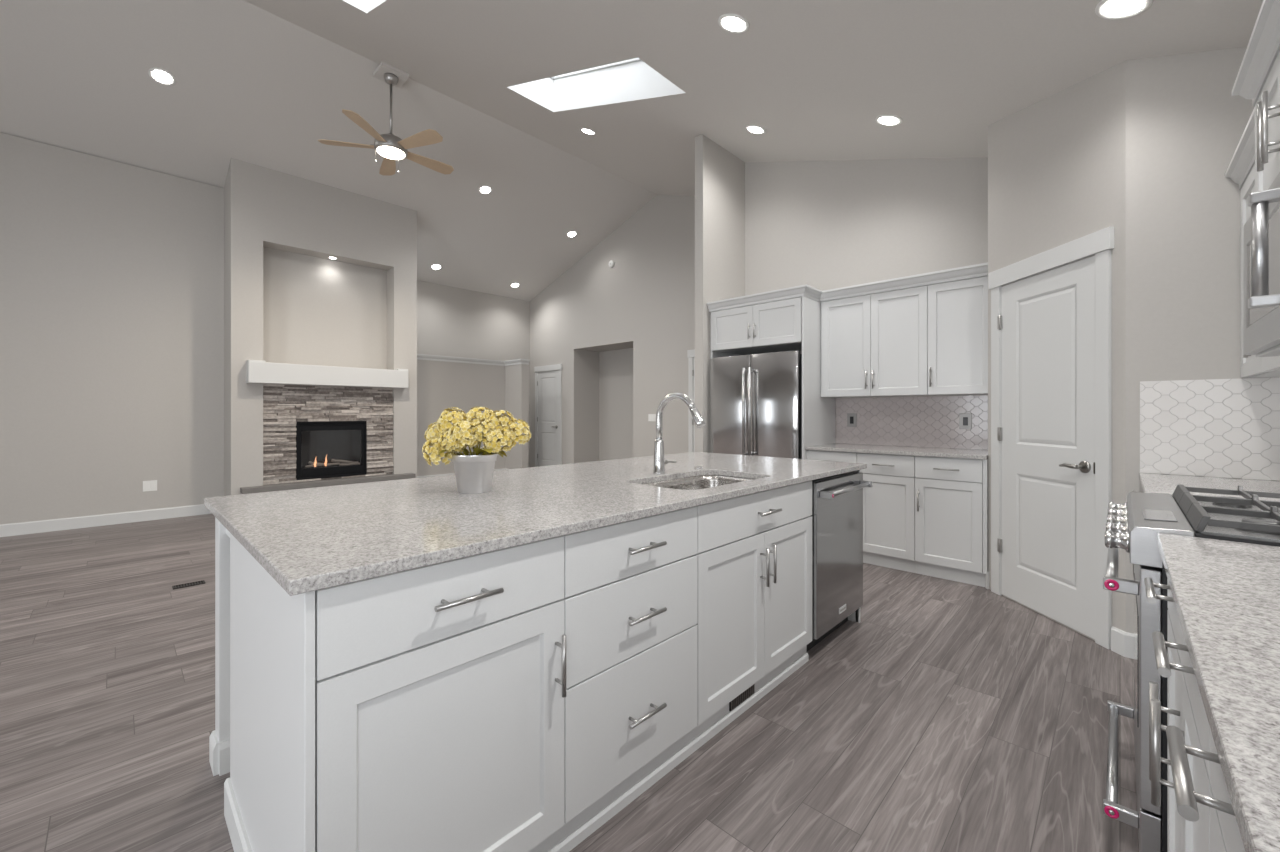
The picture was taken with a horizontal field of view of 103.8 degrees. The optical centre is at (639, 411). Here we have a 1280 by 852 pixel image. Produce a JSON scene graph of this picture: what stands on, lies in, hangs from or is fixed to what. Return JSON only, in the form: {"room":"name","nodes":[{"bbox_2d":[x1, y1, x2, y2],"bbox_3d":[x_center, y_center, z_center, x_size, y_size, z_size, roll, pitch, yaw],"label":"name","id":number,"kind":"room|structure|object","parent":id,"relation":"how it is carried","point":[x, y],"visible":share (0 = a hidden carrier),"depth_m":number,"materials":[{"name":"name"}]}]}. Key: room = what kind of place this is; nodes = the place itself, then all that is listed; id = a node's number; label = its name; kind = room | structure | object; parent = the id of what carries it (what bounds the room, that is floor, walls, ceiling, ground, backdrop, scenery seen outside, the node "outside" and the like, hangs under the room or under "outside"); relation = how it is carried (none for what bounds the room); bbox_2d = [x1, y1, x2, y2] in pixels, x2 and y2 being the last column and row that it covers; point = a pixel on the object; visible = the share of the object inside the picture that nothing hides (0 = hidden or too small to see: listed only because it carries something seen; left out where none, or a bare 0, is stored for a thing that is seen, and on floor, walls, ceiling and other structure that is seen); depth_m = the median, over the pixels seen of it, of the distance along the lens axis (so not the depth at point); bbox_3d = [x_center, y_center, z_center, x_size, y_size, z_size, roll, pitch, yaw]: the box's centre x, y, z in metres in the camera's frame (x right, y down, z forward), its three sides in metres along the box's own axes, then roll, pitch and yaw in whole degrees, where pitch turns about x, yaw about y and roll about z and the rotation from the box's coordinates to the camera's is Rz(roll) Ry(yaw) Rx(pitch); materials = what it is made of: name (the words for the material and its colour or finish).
{"room":"kitchen","nodes":[
{"label":"kitchen","id":0,"kind":"room"},
{"bbox_2d":[0,132,223,524],"bbox_3d":[-6.962,-0.748,4.138,0.120,3.917,5.550,0,0,44],"label":"wall","id":1,"kind":"structure","parent":0,"point":[112,272],"depth_m":5.36,"materials":[{"name":"beige paint"}]},
{"bbox_2d":[0,504,211,536],"bbox_3d":[-6.895,1.150,4.110,0.014,0.120,5.403,0,0,44],"label":"baseboard","id":2,"kind":"structure","parent":1,"relation":"attached to","point":[13,529],"depth_m":5.31,"materials":[{"name":"white paint"}]},
{"bbox_2d":[143,480,156,491],"bbox_3d":[-5.472,0.825,5.601,0.008,0.118,0.115,0,0,44],"label":"outlet","id":3,"kind":"object","parent":1,"relation":"attached to","point":[151,485],"visible":1,"depth_m":5.60,"materials":[{"name":"white plastic"}]},
{"bbox_2d":[224,158,416,495],"bbox_3d":[-4.162,-0.845,6.679,0.650,4.111,2.087,0,0,44],"label":"wall","id":4,"kind":"structure","parent":0,"point":[286,301],"depth_m":6.38,"materials":[{"name":"beige paint"}]},
{"bbox_2d":[246,360,407,387],"bbox_3d":[-3.887,-0.465,6.388,0.150,0.260,1.771,0,0,44],"label":"mantel","id":5,"kind":"object","parent":4,"relation":"attached to","point":[257,371],"visible":1,"depth_m":6.22,"materials":[{"name":"white paint"}]},
{"bbox_2d":[240,473,415,493],"bbox_3d":[-3.912,0.897,6.447,0.228,0.060,1.935,0,0,44],"label":"hearth","id":6,"kind":"object","parent":4,"relation":"attached to","point":[340,481],"visible":0.94,"depth_m":6.26,"materials":[{"name":"grey stone"}]},
{"bbox_2d":[263,384,393,484],"bbox_3d":[-3.972,0.265,6.484,0.094,1.199,1.473,0,0,44],"label":"stone surround","id":7,"kind":"object","parent":4,"relation":"attached to","point":[351,403],"visible":0.92,"depth_m":6.33,"materials":[{"name":"grey stone"}]},
{"bbox_2d":[295,421,366,479],"bbox_3d":[-3.979,0.480,6.486,0.079,0.722,0.793,0,0,44],"label":"gas fireplace","id":8,"kind":"object","parent":7,"relation":"in","point":[326,444],"visible":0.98,"depth_m":6.49,"materials":[{"name":"black metal"}]},
{"bbox_2d":[417,359,527,475],"bbox_3d":[-3.160,0.160,8.810,0.690,2.100,2.358,0,0,44],"label":"wall","id":9,"kind":"structure","parent":0,"point":[441,385],"depth_m":9.15,"materials":[{"name":"beige paint"}]},
{"bbox_2d":[417,468,505,477],"bbox_3d":[-3.170,1.150,8.714,0.570,0.120,2.206,0,0,44],"label":"baseboard","id":10,"kind":"structure","parent":9,"relation":"attached to","point":[503,468],"depth_m":8.78,"materials":[{"name":"white paint"}]},
{"bbox_2d":[417,354,529,365],"bbox_3d":[-3.149,-0.938,8.800,0.740,0.095,2.358,0,0,44],"label":"trim","id":11,"kind":"structure","parent":9,"relation":"on","point":[419,356],"depth_m":9.18,"materials":[{"name":"white paint"}]},
{"bbox_2d":[417,280,529,466],"bbox_3d":[-3.430,-0.567,9.519,0.120,3.554,3.310,0,0,44],"label":"wall","id":12,"kind":"structure","parent":0,"point":[451,321],"depth_m":9.63,"materials":[{"name":"beige paint"}]},
{"bbox_2d":[0,514,1138,851],"bbox_3d":[-2.064,1.260,3.845,10.000,0.100,11.900,0,0,44],"label":"floor","id":13,"kind":"structure","parent":0,"point":[955,716],"depth_m":1.90,"materials":[{"name":"wood"}]},
{"bbox_2d":[172,580,204,588],"bbox_3d":[-3.152,1.207,3.504,0.080,0.006,0.168,0,0,44],"label":"floor vent","id":14,"kind":"object","parent":13,"relation":"in","point":[202,581],"visible":1,"depth_m":3.50,"materials":[{"name":"brown metal"}]},
{"bbox_2d":[209,517,229,775],"bbox_3d":[-0.421,0.767,2.609,0.342,0.886,2.740,0,0,44],"label":"post","id":15,"kind":"object","parent":13,"relation":"on","point":[219,739],"visible":0.11,"depth_m":1.69,"materials":[{"name":"white paint"}]},
{"bbox_2d":[224,533,565,851],"bbox_3d":[-0.711,0.767,1.412,0.910,0.886,0.608,0,0,44],"label":"base cabinet","id":16,"kind":"object","parent":13,"relation":"on","point":[421,709],"visible":0.9,"depth_m":1.11,"materials":[{"name":"white paint"}]},
{"bbox_2d":[204,452,866,595],"bbox_3d":[-0.100,0.310,2.307,1.235,0.028,2.775,0,0,44],"label":"countertop","id":17,"kind":"structure","parent":16,"relation":"on","point":[316,538],"depth_m":1.54,"materials":[{"name":"stone"}]},
{"bbox_2d":[422,406,530,493],"bbox_3d":[-0.607,0.137,1.882,0.401,0.318,0.251,0,0,3],"label":"hydrangeas","id":18,"kind":"object","parent":17,"relation":"on","point":[474,471],"visible":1,"depth_m":1.81,"materials":[{"name":"plant"}]},
{"bbox_2d":[653,392,705,473],"bbox_3d":[0.210,0.102,2.367,0.301,0.387,0.150,0,0,44],"label":"faucet","id":19,"kind":"object","parent":17,"relation":"on","point":[659,462],"visible":1,"depth_m":2.39,"materials":[{"name":"silver metal"}]},
{"bbox_2d":[643,475,753,489],"bbox_3d":[0.275,0.425,2.243,0.429,0.201,0.684,0,0,44],"label":"sink","id":20,"kind":"object","parent":17,"relation":"in","point":[702,481],"visible":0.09,"depth_m":2.50,"materials":[{"name":"silver metal"}]},
{"bbox_2d":[558,506,697,851],"bbox_3d":[-0.294,0.767,1.840,0.900,0.886,0.586,0,0,44],"label":"base cabinet","id":21,"kind":"object","parent":13,"relation":"on","point":[630,599],"visible":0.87,"depth_m":1.51,"materials":[{"name":"white paint"}]},
{"bbox_2d":[691,481,811,751],"bbox_3d":[0.223,0.767,2.381,0.900,0.886,0.911,0,0,44],"label":"base cabinet","id":22,"kind":"object","parent":13,"relation":"on","point":[754,554],"visible":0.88,"depth_m":2.04,"materials":[{"name":"white paint"}]},
{"bbox_2d":[729,684,754,710],"bbox_3d":[0.415,1.144,2.026,0.008,0.052,0.180,0,0,44],"label":"vent grille","id":23,"kind":"object","parent":22,"relation":"attached to","point":[748,695],"depth_m":2.02,"materials":[{"name":"black metal"}]},
{"bbox_2d":[710,351,801,458],"bbox_3d":[1.219,0.337,4.810,0.910,1.723,0.765,0,0,44],"label":"refrigerator","id":24,"kind":"object","parent":13,"relation":"on","point":[756,399],"visible":0.45,"depth_m":4.51,"materials":[{"name":"silver metal"}]},
{"bbox_2d":[711,296,834,458],"bbox_3d":[1.256,0.110,4.846,0.987,2.200,0.699,0,0,44],"label":"tall cabinet","id":25,"kind":"object","parent":13,"relation":"on","point":[794,324],"visible":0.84,"depth_m":4.50,"materials":[{"name":"white paint"}]},
{"bbox_2d":[707,262,987,311],"bbox_3d":[1.608,-1.032,4.279,2.282,0.084,0.374,0,0,44],"label":"crown molding","id":26,"kind":"structure","parent":25,"relation":"attached to","point":[977,270],"depth_m":4.25,"materials":[{"name":"white paint"}]},
{"bbox_2d":[807,471,871,650],"bbox_3d":[0.867,0.773,2.822,0.669,0.870,0.602,0,0,44],"label":"dishwasher","id":27,"kind":"object","parent":13,"relation":"on","point":[837,500],"visible":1,"depth_m":2.59,"materials":[{"name":"silver metal"}]},
{"bbox_2d":[848,470,859,622],"bbox_3d":[0.958,0.767,3.182,0.858,0.886,0.032,0,0,44],"label":"island end panel","id":28,"kind":"object","parent":13,"relation":"on","point":[855,616],"visible":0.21,"depth_m":2.89,"materials":[{"name":"white paint"}]},
{"bbox_2d":[807,450,915,572],"bbox_3d":[1.932,0.767,4.228,0.845,0.886,0.640,0,0,44],"label":"base cabinet","id":29,"kind":"object","parent":13,"relation":"on","point":[889,504],"visible":0.36,"depth_m":3.87,"materials":[{"name":"white paint"}]},
{"bbox_2d":[805,443,987,459],"bbox_3d":[2.102,0.310,4.080,1.294,0.028,0.636,0,0,44],"label":"countertop","id":30,"kind":"structure","parent":29,"relation":"on","point":[858,448],"depth_m":3.94,"materials":[{"name":"stone"}]},
{"bbox_2d":[915,456,987,586],"bbox_3d":[2.400,0.767,3.780,0.448,0.886,0.640,0,0,44],"label":"base cabinet","id":31,"kind":"object","parent":13,"relation":"on","point":[951,494],"visible":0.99,"depth_m":3.58,"materials":[{"name":"white paint"}]},
{"bbox_2d":[1144,577,1210,851],"bbox_3d":[1.202,0.767,0.721,0.661,0.886,0.833,0,0,44],"label":"base cabinet","id":32,"kind":"object","parent":13,"relation":"on","point":[1185,710],"visible":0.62,"depth_m":0.89,"materials":[{"name":"white paint"}]},
{"bbox_2d":[1103,484,1279,851],"bbox_3d":[1.731,0.724,1.327,0.733,0.972,0.763,0,0,44],"label":"range","id":33,"kind":"object","parent":13,"relation":"on","point":[1133,525],"visible":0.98,"depth_m":1.28,"materials":[{"name":"silver metal"}]},
{"bbox_2d":[1172,495,1279,546],"bbox_3d":[1.790,0.319,1.271,0.572,0.059,0.763,0,0,44],"label":"cooktop","id":34,"kind":"object","parent":33,"relation":"in","point":[1210,532],"depth_m":1.21,"materials":[{"name":"silver metal"}]},
{"bbox_2d":[1166,725,1244,851],"bbox_3d":[0.694,0.767,0.190,0.661,0.886,0.634,0,0,44],"label":"base cabinet","id":35,"kind":"object","parent":13,"relation":"on","point":[1225,836],"visible":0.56,"depth_m":0.53,"materials":[{"name":"white paint"}]},
{"bbox_3d":[2.338,0.767,1.908,0.661,0.886,0.900,0,0,44],"label":"base cabinet","id":36,"kind":"object","parent":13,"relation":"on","visible":0},
{"bbox_2d":[1139,473,1279,500],"bbox_3d":[2.349,0.310,1.900,0.634,0.028,0.911,0,0,44],"label":"countertop","id":37,"kind":"structure","parent":36,"relation":"on","point":[1150,483],"depth_m":2.05,"materials":[{"name":"stone"}]},
{"bbox_3d":[-0.422,0.767,-0.976,0.661,0.886,2.586,0,0,44],"label":"base cabinet","id":38,"kind":"object","parent":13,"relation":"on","visible":0},
{"bbox_2d":[1157,533,1279,851],"bbox_3d":[0.093,0.310,-0.456,0.634,0.028,4.070,0,0,44],"label":"countertop","id":39,"kind":"structure","parent":38,"relation":"on","point":[1226,594],"depth_m":0.61,"materials":[{"name":"stone"}]},
{"bbox_2d":[579,342,632,462],"bbox_3d":[0.165,-0.040,8.813,3.350,2.500,0.640,0,0,44],"label":"wall","id":40,"kind":"structure","parent":0,"point":[605,372],"depth_m":9.78,"materials":[{"name":"beige paint"}]},
{"bbox_2d":[530,195,694,466],"bbox_3d":[-0.174,-1.154,8.611,6.080,4.728,0.120,0,0,44],"label":"wall","id":41,"kind":"structure","parent":0,"point":[646,300],"depth_m":8.38,"materials":[{"name":"beige paint"}]},
{"bbox_2d":[534,364,561,466],"bbox_3d":[-1.876,0.135,10.108,0.908,2.151,0.072,0,0,44],"label":"door","id":42,"kind":"structure","parent":41,"relation":"in","point":[548,384],"depth_m":10.12,"materials":[{"name":"white paint"}]},
{"bbox_2d":[608,260,614,267],"bbox_3d":[-0.507,-2.605,8.818,0.136,0.135,0.039,0,0,44],"label":"smoke detector","id":43,"kind":"object","parent":41,"relation":"attached to","point":[611,262],"visible":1,"depth_m":8.80,"materials":[{"name":"white plastic"}]},
{"bbox_2d":[648,414,655,420],"bbox_3d":[0.197,0.093,8.167,0.165,0.118,0.008,0,0,44],"label":"light switch","id":44,"kind":"object","parent":41,"relation":"attached to","point":[651,417],"visible":1,"depth_m":8.16,"materials":[{"name":"white plastic"}]},
{"bbox_2d":[687,349,694,451],"bbox_3d":[1.042,0.135,7.315,0.908,2.151,0.072,0,0,44],"label":"door","id":45,"kind":"structure","parent":41,"relation":"in","point":[690,353],"depth_m":7.59,"materials":[{"name":"white paint"}]},
{"bbox_2d":[0,0,1262,300],"bbox_3d":[-2.071,-2.661,3.838,10.000,2.378,11.920,0,0,44],"label":"ceiling","id":46,"kind":"structure","parent":0,"point":[259,82],"depth_m":4.45,"materials":[{"name":"beige paint"}]},
{"bbox_2d":[148,67,175,85],"bbox_3d":[-4.488,-3.149,4.711,0.188,0.064,0.179,0,0,-42],"label":"recessed light","id":47,"kind":"object","parent":46,"relation":"in","point":[159,75],"visible":1,"depth_m":4.70,"materials":[{"name":"white plastic"}]},
{"bbox_2d":[318,61,453,175],"bbox_3d":[-2.525,-2.945,5.179,1.282,1.061,1.231,0,0,44],"label":"ceiling fan","id":48,"kind":"object","parent":46,"relation":"hanging from","point":[391,147],"visible":1,"depth_m":5.07,"materials":[{"name":"brown wood"}]},
{"bbox_2d":[430,264,441,269],"bbox_3d":[-3.505,-2.497,8.630,0.188,0.064,0.179,0,0,-42],"label":"recessed light","id":49,"kind":"object","parent":46,"relation":"in","point":[433,266],"visible":1,"depth_m":8.61,"materials":[{"name":"white plastic"}]},
{"bbox_2d":[478,185,491,193],"bbox_3d":[-2.192,-3.149,7.109,0.188,0.064,0.179,0,0,-42],"label":"recessed light","id":50,"kind":"object","parent":46,"relation":"in","point":[485,189],"visible":1,"depth_m":7.09,"materials":[{"name":"white plastic"}]},
{"bbox_2d":[510,283,519,287],"bbox_3d":[-2.445,-2.480,9.809,0.188,0.064,0.179,0,0,-42],"label":"recessed light","id":51,"kind":"object","parent":46,"relation":"in","point":[513,285],"visible":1,"depth_m":9.79,"materials":[{"name":"white plastic"}]},
{"bbox_2d":[566,231,576,237],"bbox_3d":[-1.171,-3.051,8.610,0.188,0.064,0.179,0,0,-42],"label":"recessed light","id":52,"kind":"object","parent":46,"relation":"in","point":[570,234],"visible":1,"depth_m":8.59,"materials":[{"name":"white plastic"}]},
{"bbox_2d":[580,128,595,134],"bbox_3d":[-0.583,-3.155,5.639,0.188,0.064,0.179,0,0,-42],"label":"recessed light","id":53,"kind":"object","parent":46,"relation":"in","point":[585,130],"visible":1,"depth_m":5.61,"materials":[{"name":"white plastic"}]},
{"bbox_2d":[550,58,641,79],"bbox_3d":[-0.462,-3.230,4.456,1.890,0.666,0.680,0,0,44],"label":"window","id":54,"kind":"structure","parent":46,"relation":"attached to","point":[633,59],"depth_m":4.77,"materials":[{"name":"white paint"}]},
{"bbox_2d":[718,14,748,32],"bbox_3d":[0.550,-2.281,2.948,0.188,0.064,0.179,0,0,-42],"label":"recessed light","id":55,"kind":"object","parent":46,"relation":"in","point":[733,23],"visible":1,"depth_m":2.93,"materials":[{"name":"white plastic"}]},
{"bbox_2d":[745,125,765,133],"bbox_3d":[1.027,-2.510,4.457,0.188,0.064,0.179,0,0,-42],"label":"recessed light","id":56,"kind":"object","parent":46,"relation":"in","point":[754,129],"visible":1,"depth_m":4.43,"materials":[{"name":"white plastic"}]},
{"bbox_2d":[875,114,902,125],"bbox_3d":[1.832,-2.148,3.694,0.188,0.064,0.179,0,0,-42],"label":"recessed light","id":57,"kind":"object","parent":46,"relation":"in","point":[886,119],"visible":1,"depth_m":3.67,"materials":[{"name":"white plastic"}]},
{"bbox_2d":[1095,0,1152,19],"bbox_3d":[2.074,-1.744,2.154,0.188,0.064,0.179,0,0,-42],"label":"recessed light","id":58,"kind":"object","parent":46,"relation":"in","point":[1112,9],"visible":1,"depth_m":2.16,"materials":[{"name":"white plastic"}]},
{"bbox_2d":[695,135,744,452],"bbox_3d":[1.298,-0.754,5.679,0.100,3.928,2.080,0,0,44],"label":"wall partition","id":59,"kind":"structure","parent":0,"point":[719,174],"depth_m":5.00,"materials":[{"name":"beige paint"}]},
{"bbox_2d":[745,157,987,449],"bbox_3d":[2.027,-0.753,4.677,2.340,3.926,0.120,0,0,44],"label":"wall","id":60,"kind":"structure","parent":0,"point":[821,225],"depth_m":4.61,"materials":[{"name":"beige paint"}]},
{"bbox_2d":[821,286,936,397],"bbox_3d":[2.033,-0.562,4.317,0.865,0.855,0.389,0,0,44],"label":"upper cabinet","id":61,"kind":"object","parent":60,"relation":"attached to","point":[873,345],"visible":1,"depth_m":4.17,"materials":[{"name":"white paint"}]},
{"bbox_2d":[835,395,987,449],"bbox_3d":[2.320,0.081,4.308,1.293,0.430,0.006,0,0,44],"label":"backsplash","id":62,"kind":"structure","parent":60,"relation":"attached to","point":[914,421],"depth_m":4.28,"materials":[{"name":"tile"}]},
{"bbox_2d":[847,413,856,426],"bbox_3d":[1.960,0.075,4.641,0.085,0.125,0.008,0,0,44],"label":"outlet","id":63,"kind":"object","parent":62,"relation":"attached to","point":[851,417],"visible":1,"depth_m":4.64,"materials":[{"name":"plastic"}]},
{"bbox_2d":[959,414,971,428],"bbox_3d":[2.609,0.075,4.020,0.085,0.125,0.008,0,0,44],"label":"outlet","id":64,"kind":"object","parent":62,"relation":"attached to","point":[965,420],"visible":1,"depth_m":4.02,"materials":[{"name":"plastic"}]},
{"bbox_2d":[963,417,967,425],"bbox_3d":[2.607,0.075,4.018,0.033,0.066,0.002,0,0,44],"label":"receptacle","id":65,"kind":"object","parent":64,"relation":"attached to","point":[965,419],"depth_m":4.02,"materials":[{"name":"grey plastic"}]},
{"bbox_2d":[928,276,987,395],"bbox_3d":[2.500,-0.562,3.870,0.428,0.855,0.389,0,0,44],"label":"upper cabinet","id":66,"kind":"object","parent":60,"relation":"attached to","point":[957,310],"visible":0.83,"depth_m":3.77,"materials":[{"name":"white paint"}]},
{"bbox_2d":[988,47,1273,640],"bbox_3d":[2.659,-0.380,2.860,0.601,3.181,1.950,0,0,-8],"label":"wall","id":67,"kind":"structure","parent":0,"point":[1144,148],"depth_m":2.45,"materials":[{"name":"beige paint"}]},
{"bbox_2d":[985,571,988,588],"bbox_3d":[2.382,1.150,3.437,0.023,0.120,0.030,0,0,44],"label":"baseboard","id":68,"kind":"structure","parent":67,"relation":"attached to","point":[987,574],"depth_m":3.42,"materials":[{"name":"white paint"}]},
{"bbox_2d":[988,226,1113,648],"bbox_3d":[2.361,0.135,2.970,0.073,2.151,0.858,0,0,-1],"label":"door","id":69,"kind":"structure","parent":67,"relation":"in","point":[1051,331],"depth_m":2.91,"materials":[{"name":"white paint"}]},
{"bbox_2d":[1111,627,1133,658],"bbox_3d":[2.413,1.150,2.484,0.040,0.120,0.133,0,0,-25],"label":"baseboard","id":70,"kind":"structure","parent":67,"relation":"attached to","point":[1122,642],"depth_m":2.49,"materials":[{"name":"white paint"}]},
{"bbox_2d":[1140,377,1279,480],"bbox_3d":[2.670,0.073,2.229,0.636,0.444,0.006,0,0,44],"label":"backsplash","id":71,"kind":"structure","parent":67,"relation":"attached to","point":[1225,428],"depth_m":2.28,"materials":[{"name":"white tile"}]},
{"bbox_3d":[0.166,-0.157,-0.948,0.120,2.734,8.060,0,0,44],"label":"wall","id":72,"kind":"structure","parent":0,"visible":0},
{"bbox_2d":[1240,164,1279,377],"bbox_3d":[2.454,-0.570,1.802,0.362,0.840,0.913,0,0,44],"label":"upper cabinet","id":73,"kind":"object","parent":72,"relation":"attached to","point":[1251,366],"visible":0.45,"depth_m":2.12,"materials":[{"name":"white paint"}]},
{"bbox_2d":[1255,50,1279,191],"bbox_3d":[1.847,-0.799,1.219,0.434,0.382,0.767,0,0,44],"label":"upper cabinet","id":74,"kind":"object","parent":72,"relation":"attached to","point":[1267,107],"visible":0.84,"depth_m":1.42,"materials":[{"name":"white paint"}]},
{"bbox_2d":[1225,0,1279,188],"bbox_3d":[2.146,-1.032,1.534,0.439,0.084,1.725,0,0,44],"label":"crown molding","id":75,"kind":"structure","parent":74,"relation":"attached to","point":[1263,47],"depth_m":1.52,"materials":[{"name":"white paint"}]},
{"bbox_2d":[1243,172,1279,356],"bbox_3d":[1.829,-0.389,1.236,0.480,0.434,0.759,0,0,44],"label":"microwave","id":76,"kind":"object","parent":74,"relation":"attached to","point":[1261,231],"visible":1,"depth_m":1.29,"materials":[{"name":"silver metal"}]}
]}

